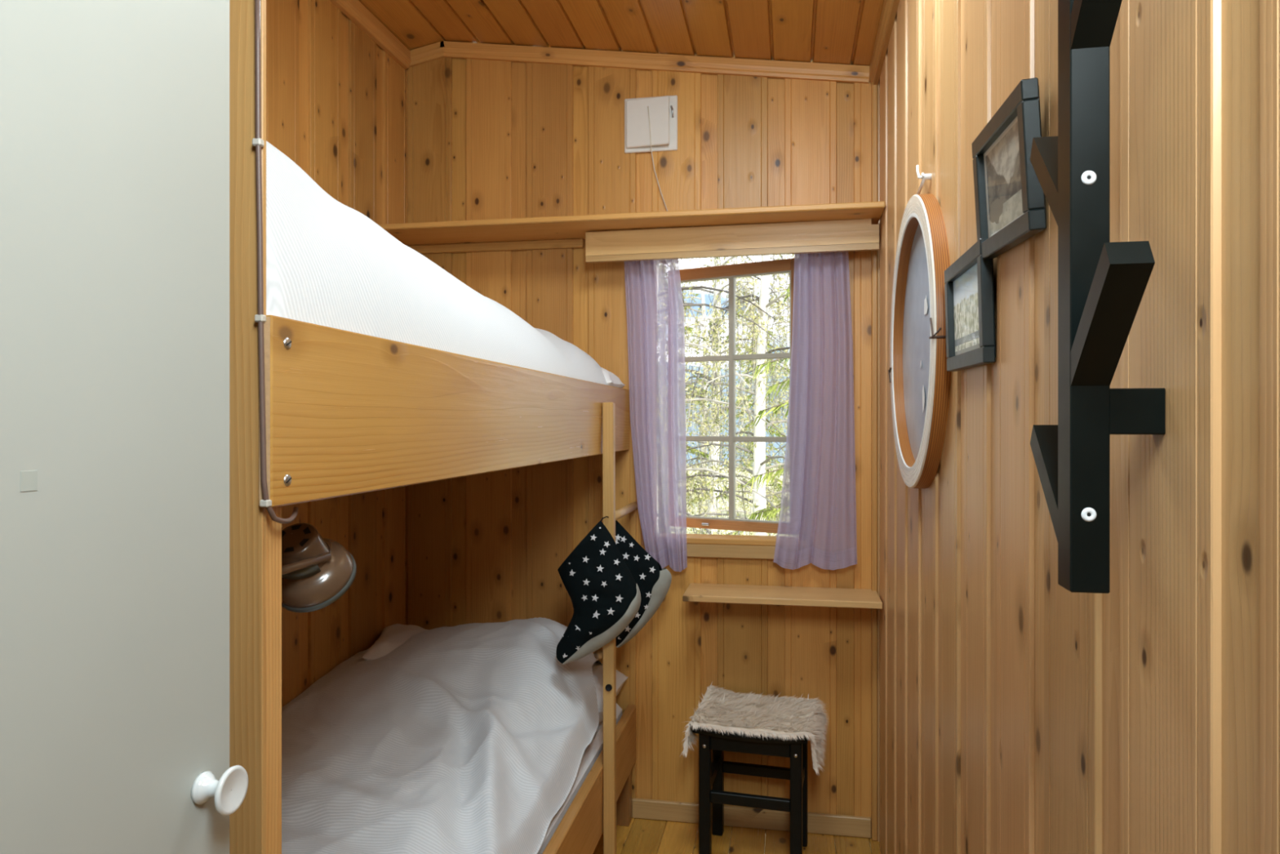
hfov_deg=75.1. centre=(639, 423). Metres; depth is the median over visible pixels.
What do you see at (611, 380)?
pillow
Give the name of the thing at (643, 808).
baseboard
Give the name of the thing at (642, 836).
floor
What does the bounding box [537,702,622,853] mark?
mattress
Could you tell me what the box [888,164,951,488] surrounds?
mirror
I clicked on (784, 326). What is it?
birch tree
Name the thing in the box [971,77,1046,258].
picture frame
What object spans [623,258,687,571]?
curtain
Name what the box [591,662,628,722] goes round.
pillow
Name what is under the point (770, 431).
spruce tree
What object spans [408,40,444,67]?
trim
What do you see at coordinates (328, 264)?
bedspread
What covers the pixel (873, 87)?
trim
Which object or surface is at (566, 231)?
wall shelf
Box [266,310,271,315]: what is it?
pillow
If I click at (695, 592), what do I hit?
shelf
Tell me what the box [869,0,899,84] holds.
trim
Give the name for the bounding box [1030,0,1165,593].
coat rack
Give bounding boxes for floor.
[592,817,880,853]
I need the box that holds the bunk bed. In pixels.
[229,0,635,853]
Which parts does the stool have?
leg, rail, leg, seat, rail, rail, rail, leg, rail, leg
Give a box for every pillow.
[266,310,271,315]
[361,623,428,660]
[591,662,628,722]
[601,367,625,387]
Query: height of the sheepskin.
0.152 m
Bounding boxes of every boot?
[555,515,640,664]
[615,520,671,647]
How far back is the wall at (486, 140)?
2.84 m
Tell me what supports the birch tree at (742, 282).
on the ground
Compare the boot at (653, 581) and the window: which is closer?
the boot at (653, 581)
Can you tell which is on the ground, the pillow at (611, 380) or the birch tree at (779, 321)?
the birch tree at (779, 321)
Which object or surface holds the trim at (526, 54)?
attached to the wall at (486, 140)
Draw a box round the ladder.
[593,402,637,853]
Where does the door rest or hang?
in the wall
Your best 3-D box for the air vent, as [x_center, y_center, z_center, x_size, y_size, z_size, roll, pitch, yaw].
[0.035,-0.908,2.812,0.182,0.398,0.036,0,0,10]
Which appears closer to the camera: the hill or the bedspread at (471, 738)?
the bedspread at (471, 738)
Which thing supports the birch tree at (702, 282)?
on the ground
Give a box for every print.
[953,262,980,355]
[983,116,1024,237]
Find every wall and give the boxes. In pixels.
[266,0,406,706]
[406,40,871,817]
[877,0,1279,853]
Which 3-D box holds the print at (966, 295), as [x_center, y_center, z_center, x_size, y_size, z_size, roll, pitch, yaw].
[0.499,-0.170,1.265,0.004,0.128,0.226,0,0,10]
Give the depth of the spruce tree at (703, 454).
12.62 m
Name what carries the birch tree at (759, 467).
on the ground
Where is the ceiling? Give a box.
[358,0,884,66]
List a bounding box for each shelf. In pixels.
[377,201,884,253]
[682,582,882,608]
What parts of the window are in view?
frame, sill, sash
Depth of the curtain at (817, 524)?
2.67 m
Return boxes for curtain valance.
[585,218,879,262]
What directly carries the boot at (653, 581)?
hanging from the ladder
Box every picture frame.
[944,238,995,371]
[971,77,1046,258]
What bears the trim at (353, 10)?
attached to the wall at (336, 100)
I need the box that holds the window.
[641,257,794,559]
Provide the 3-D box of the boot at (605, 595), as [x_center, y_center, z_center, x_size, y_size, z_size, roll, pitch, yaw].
[-0.115,0.469,2.325,0.242,0.411,0.109,0,0,10]
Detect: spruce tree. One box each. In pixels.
[684,326,728,515]
[688,309,789,534]
[744,288,789,520]
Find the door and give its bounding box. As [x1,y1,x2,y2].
[0,0,248,853]
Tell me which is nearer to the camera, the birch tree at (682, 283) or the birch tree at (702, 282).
the birch tree at (682, 283)
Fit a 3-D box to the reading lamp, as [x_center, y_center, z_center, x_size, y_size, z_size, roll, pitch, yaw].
[-0.483,0.194,1.051,0.110,0.123,0.276,0,0,25]
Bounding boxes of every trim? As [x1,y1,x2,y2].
[328,0,411,69]
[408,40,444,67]
[440,40,869,84]
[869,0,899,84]
[871,81,877,840]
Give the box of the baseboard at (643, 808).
[631,797,871,838]
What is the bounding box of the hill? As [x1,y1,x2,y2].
[684,364,789,466]
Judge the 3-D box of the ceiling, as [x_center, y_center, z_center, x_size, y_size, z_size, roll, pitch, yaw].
[-0.453,-1.254,0.529,1.720,0.222,4.780,0,0,10]
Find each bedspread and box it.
[266,141,607,385]
[281,617,602,853]
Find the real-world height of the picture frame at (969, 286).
0.174 m
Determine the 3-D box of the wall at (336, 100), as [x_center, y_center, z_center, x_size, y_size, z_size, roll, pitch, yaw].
[-1.109,0.007,1.537,0.009,2.706,3.030,0,0,10]
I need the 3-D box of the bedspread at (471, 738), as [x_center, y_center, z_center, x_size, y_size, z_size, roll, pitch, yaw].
[-0.618,0.798,1.941,0.806,0.368,1.909,0,0,10]
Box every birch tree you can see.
[678,257,769,533]
[681,255,789,535]
[681,258,789,535]
[682,283,696,415]
[684,254,789,535]
[696,257,789,520]
[707,253,794,535]
[736,253,794,520]
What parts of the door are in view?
knob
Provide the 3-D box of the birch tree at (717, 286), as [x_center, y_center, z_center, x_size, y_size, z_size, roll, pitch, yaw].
[1.110,-1.153,10.438,3.174,7.115,2.988,0,0,40]
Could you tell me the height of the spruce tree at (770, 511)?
5.593 m
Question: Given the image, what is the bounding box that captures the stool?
[692,726,808,853]
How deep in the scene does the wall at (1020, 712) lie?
0.74 m
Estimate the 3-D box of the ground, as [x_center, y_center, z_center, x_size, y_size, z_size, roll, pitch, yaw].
[2.236,2.059,17.989,26.000,0.780,30.000,0,0,10]
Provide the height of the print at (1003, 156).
0.129 m
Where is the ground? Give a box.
[686,466,783,535]
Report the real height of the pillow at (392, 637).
0.143 m
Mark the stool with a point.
(713, 797)
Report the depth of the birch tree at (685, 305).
7.66 m
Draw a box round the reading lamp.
[281,522,356,612]
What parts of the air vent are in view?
frame, pull cord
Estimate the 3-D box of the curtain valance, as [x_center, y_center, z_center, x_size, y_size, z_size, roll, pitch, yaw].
[0.291,-0.583,2.718,0.934,0.102,0.123,0,0,10]
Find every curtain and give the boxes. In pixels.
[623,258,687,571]
[773,251,857,569]
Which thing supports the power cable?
on the bunk bed
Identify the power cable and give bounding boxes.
[252,0,298,523]
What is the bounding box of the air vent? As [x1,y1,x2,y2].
[624,95,677,211]
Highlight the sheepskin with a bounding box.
[680,681,829,773]
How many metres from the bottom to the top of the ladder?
1.402 m
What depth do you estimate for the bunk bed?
0.95 m

